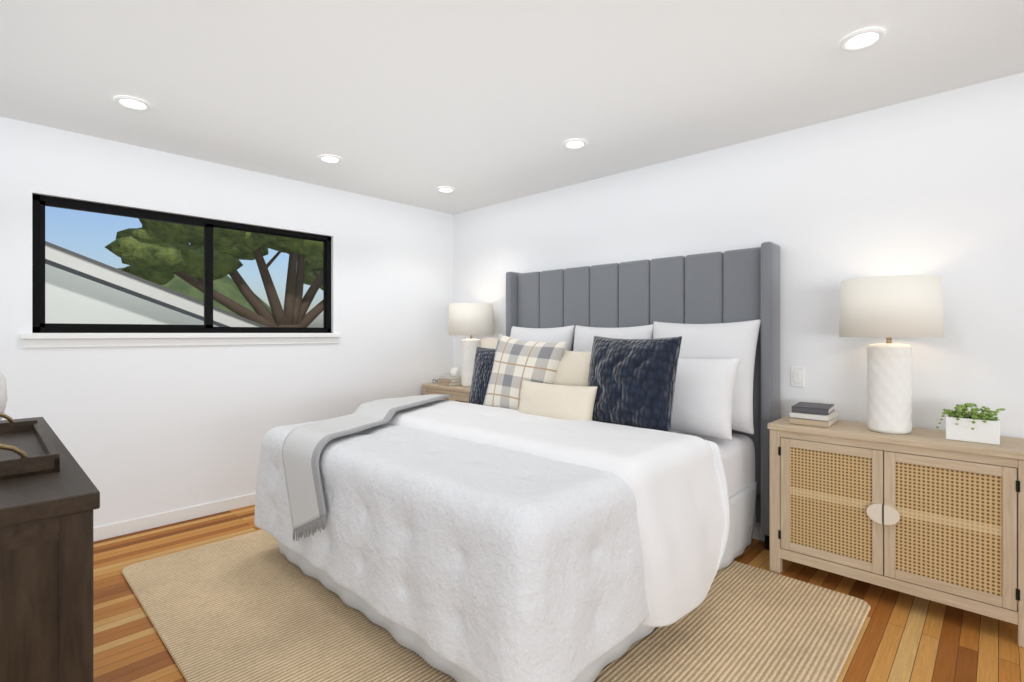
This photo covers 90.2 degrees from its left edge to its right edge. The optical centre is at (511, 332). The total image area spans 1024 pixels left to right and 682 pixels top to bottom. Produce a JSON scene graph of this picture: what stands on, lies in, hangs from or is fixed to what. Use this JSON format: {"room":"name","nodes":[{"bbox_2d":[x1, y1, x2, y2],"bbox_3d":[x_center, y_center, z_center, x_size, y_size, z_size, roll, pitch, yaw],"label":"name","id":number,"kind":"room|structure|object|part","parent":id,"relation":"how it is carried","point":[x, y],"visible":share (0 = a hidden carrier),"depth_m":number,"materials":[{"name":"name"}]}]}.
{"room":"bedroom","nodes":[
{"label":"bedroom","id":0,"kind":"room"},
{"bbox_2d":[0,116,452,526],"bbox_3d":[-1.881,0.036,3.832,0.120,2.440,3.620,0,0,44],"label":"wall","id":1,"kind":"structure","parent":0,"point":[141,431],"depth_m":3.50,"materials":[{"name":"white paint"}]},
{"bbox_2d":[93,493,255,541],"bbox_3d":[-1.830,1.214,3.790,0.012,0.085,3.570,0,0,44],"label":"baseboard","id":2,"kind":"structure","parent":1,"relation":"attached to","point":[107,531],"depth_m":3.35,"materials":[{"name":"white"}]},
{"bbox_2d":[20,333,340,347],"bbox_3d":[-2.110,0.043,3.553,0.135,0.085,1.900,0,0,44],"label":"window sill","id":3,"kind":"structure","parent":1,"relation":"attached to","point":[50,340],"depth_m":3.32,"materials":[{"name":"white wood"}]},
{"bbox_2d":[32,194,330,332],"bbox_3d":[-2.124,-0.397,3.566,0.065,0.794,1.800,0,0,44],"label":"window","id":4,"kind":"structure","parent":1,"relation":"in","point":[39,204],"depth_m":3.35,"materials":[{"name":"black"}]},
{"bbox_2d":[0,0,1023,214],"bbox_3d":[-0.067,-1.234,2.096,5.140,0.100,3.860,0,0,44],"label":"ceiling","id":5,"kind":"structure","parent":0,"point":[475,104],"depth_m":2.35,"materials":[{"name":"white paint"}]},
{"bbox_2d":[114,96,150,110],"bbox_3d":[-1.943,-1.176,2.614,0.156,0.014,0.156,0,0,44],"label":"recessed light","id":6,"kind":"object","parent":5,"relation":"in","point":[132,103],"visible":0.96,"depth_m":2.61,"materials":[{"name":"white"}]},
{"bbox_2d":[318,155,341,163],"bbox_3d":[-1.231,-1.176,3.451,0.156,0.014,0.156,0,0,44],"label":"recessed light","id":7,"kind":"object","parent":5,"relation":"in","point":[331,159],"visible":1,"depth_m":3.45,"materials":[{"name":"white"}]},
{"bbox_2d":[436,187,454,192],"bbox_3d":[-0.543,-1.176,4.193,0.156,0.014,0.156,0,0,44],"label":"recessed light","id":8,"kind":"object","parent":5,"relation":"in","point":[445,189],"visible":1,"depth_m":4.19,"materials":[{"name":"white"}]},
{"bbox_2d":[562,139,587,149],"bbox_3d":[0.393,-1.176,3.179,0.156,0.014,0.156,0,0,44],"label":"recessed light","id":9,"kind":"object","parent":5,"relation":"in","point":[573,144],"visible":0.98,"depth_m":3.18,"materials":[{"name":"white plastic"}]},
{"bbox_2d":[839,27,885,51],"bbox_3d":[1.405,-1.176,2.047,0.156,0.014,0.156,0,0,44],"label":"recessed light","id":10,"kind":"object","parent":5,"relation":"in","point":[862,39],"visible":0.98,"depth_m":2.04,"materials":[{"name":"white plastic"}]},
{"bbox_2d":[93,505,1023,681],"bbox_3d":[-0.067,1.306,2.096,5.140,0.100,3.860,0,0,44],"label":"floor","id":11,"kind":"structure","parent":0,"point":[903,637],"depth_m":2.17,"materials":[{"name":"brown wood"}]},
{"bbox_2d":[0,417,99,681],"bbox_3d":[-1.842,0.831,1.710,1.690,0.850,0.537,0,0,44],"label":"dresser","id":12,"kind":"object","parent":11,"relation":"on","point":[46,577],"visible":0.85,"depth_m":1.26,"materials":[{"name":"brown wood"}]},
{"bbox_2d":[0,371,7,419],"bbox_3d":[-2.312,0.245,2.196,0.200,0.320,0.200,0,0,44],"label":"vase","id":13,"kind":"object","parent":12,"relation":"on","point":[3,394],"visible":1,"depth_m":2.23,"materials":[{"name":"white ceramic"}]},
{"bbox_2d":[0,413,59,480],"bbox_3d":[-1.729,0.352,1.662,0.840,0.105,0.315,0,0,44],"label":"tray","id":14,"kind":"object","parent":12,"relation":"on","point":[27,449],"visible":1,"depth_m":1.62,"materials":[{"name":"brown wood"}]},
{"bbox_2d":[422,382,470,402],"bbox_3d":[-0.404,0.866,4.622,0.866,0.780,0.396,0,0,44],"label":"nightstand","id":15,"kind":"object","parent":11,"relation":"on","point":[459,393],"visible":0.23,"depth_m":4.52,"materials":[{"name":"brown wood"}]},
{"bbox_2d":[438,375,460,385],"bbox_3d":[-0.535,0.434,4.703,0.189,0.081,0.244,0,0,44],"label":"books","id":16,"kind":"object","parent":15,"relation":"on","point":[447,380],"visible":0.81,"depth_m":4.62,"materials":[{"name":"white paper"}]},
{"bbox_2d":[450,367,458,375],"bbox_3d":[-0.538,0.355,4.713,0.104,0.075,0.076,0,0,44],"label":"mug","id":17,"kind":"object","parent":16,"relation":"on","point":[454,371],"visible":1,"depth_m":4.67,"materials":[{"name":"white ceramic"}]},
{"bbox_2d":[448,303,493,386],"bbox_3d":[-0.366,0.107,4.562,0.410,0.735,0.410,0,0,44],"label":"lamp","id":18,"kind":"object","parent":15,"relation":"on","point":[470,319],"visible":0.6,"depth_m":4.42,"materials":[{"name":"white ceramic"}]},
{"bbox_2d":[121,530,870,681],"bbox_3d":[-0.208,1.248,2.528,2.948,0.013,2.338,0,0,44],"label":"rug","id":19,"kind":"object","parent":11,"relation":"on","point":[256,606],"visible":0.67,"depth_m":2.14,"materials":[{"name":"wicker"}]},
{"bbox_2d":[254,242,779,681],"bbox_3d":[0.063,0.367,2.907,2.215,1.777,2.244,0,0,44],"label":"bed","id":20,"kind":"object","parent":11,"relation":"on","point":[576,488],"visible":1,"depth_m":2.22,"materials":[{"name":"fabric"}]},
{"bbox_2d":[281,394,451,529],"bbox_3d":[-0.712,0.681,2.984,0.951,0.493,1.279,0,0,44],"label":"throw","id":21,"kind":"object","parent":20,"relation":"on","point":[311,452],"depth_m":2.51,"materials":[{"name":"grey fabric"}]},
{"bbox_2d":[254,406,714,681],"bbox_3d":[-0.256,0.788,2.610,2.132,0.543,1.354,0,0,44],"label":"comforter","id":22,"kind":"object","parent":20,"relation":"on","point":[510,562],"depth_m":1.80,"materials":[{"name":"white fabric"}]},
{"bbox_3d":[0.762,0.367,3.672,2.114,1.777,0.173,0,0,44],"label":"headboard","id":23,"kind":"part","parent":20,"relation":"part of","materials":[{"name":"fabric"}]},
{"bbox_2d":[767,415,1023,647],"bbox_3d":[1.835,0.866,2.479,0.996,0.780,0.396,0,0,44],"label":"base cabinet","id":24,"kind":"object","parent":11,"relation":"on","point":[934,515],"visible":0.94,"depth_m":2.30,"materials":[{"name":"brown wood"}]},
{"bbox_2d":[790,402,838,427],"bbox_3d":[1.599,0.429,2.704,0.188,0.091,0.249,0,0,44],"label":"books","id":25,"kind":"object","parent":24,"relation":"on","point":[815,414],"visible":0.98,"depth_m":2.63,"materials":[{"name":"white paper"}]},
{"bbox_2d":[839,275,943,433],"bbox_3d":[1.824,0.107,2.467,0.410,0.735,0.410,0,0,44],"label":"lamp","id":26,"kind":"object","parent":24,"relation":"on","point":[891,306],"visible":1,"depth_m":2.38,"materials":[{"name":"white ceramic"}]},
{"bbox_2d":[936,403,1004,444],"bbox_3d":[2.021,0.394,2.254,0.230,0.163,0.148,0,0,44],"label":"planter","id":27,"kind":"object","parent":24,"relation":"on","point":[976,426],"visible":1,"depth_m":2.22,"materials":[{"name":"white ceramic"}]},
{"bbox_3d":[2.037,0.425,2.256,0.175,0.100,0.100,0,0,44],"label":"pot","id":28,"kind":"part","parent":27,"relation":"part of","materials":[{"name":"white ceramic"}]},
{"bbox_2d":[453,72,1023,525],"bbox_3d":[1.226,0.036,3.447,5.140,2.440,0.120,0,0,44],"label":"wall","id":29,"kind":"structure","parent":0,"point":[929,186],"depth_m":2.79,"materials":[{"name":"white paint"}]},
{"bbox_2d":[752,525,764,541],"bbox_3d":[1.180,1.214,3.400,4.900,0.085,0.012,0,0,44],"label":"baseboard","id":30,"kind":"structure","parent":29,"relation":"attached to","point":[757,534],"depth_m":3.09,"materials":[{"name":"white"}]},
{"bbox_2d":[791,367,803,386],"bbox_3d":[1.650,0.254,2.951,0.070,0.115,0.010,0,0,44],"label":"switch plate","id":31,"kind":"object","parent":29,"relation":"attached to","point":[797,376],"visible":1,"depth_m":2.94,"materials":[{"name":"white plastic"}]},
{"label":"outside","id":32,"kind":"structure","parent":0,"visible":0},
{"bbox_3d":[-29.532,1.296,32.798,79.870,0.040,120.000,0,0,44],"label":"ground","id":33,"kind":"structure","parent":32,"visible":0},
{"bbox_2d":[45,241,266,326],"bbox_3d":[-7.485,-1.303,5.887,3.340,5.157,11.600,0,0,44],"label":"house","id":34,"kind":"structure","parent":33,"relation":"on","point":[103,296],"depth_m":6.41,"materials":[{"name":"white"}]},
{"bbox_2d":[117,267,271,314],"bbox_3d":[-36.593,1.726,54.088,32.542,18.166,21.000,0,0,44],"label":"hill","id":35,"kind":"structure","parent":33,"relation":"on","point":[180,285],"depth_m":46.83,"materials":[{"name":"green plant"}]},
{"bbox_2d":[105,218,322,327],"bbox_3d":[-6.155,-2.232,14.409,5.072,7.084,8.483,0,0,44],"label":"tree","id":36,"kind":"object","parent":33,"relation":"on","point":[181,239],"depth_m":12.94,"materials":[{"name":"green plant"}]}
]}

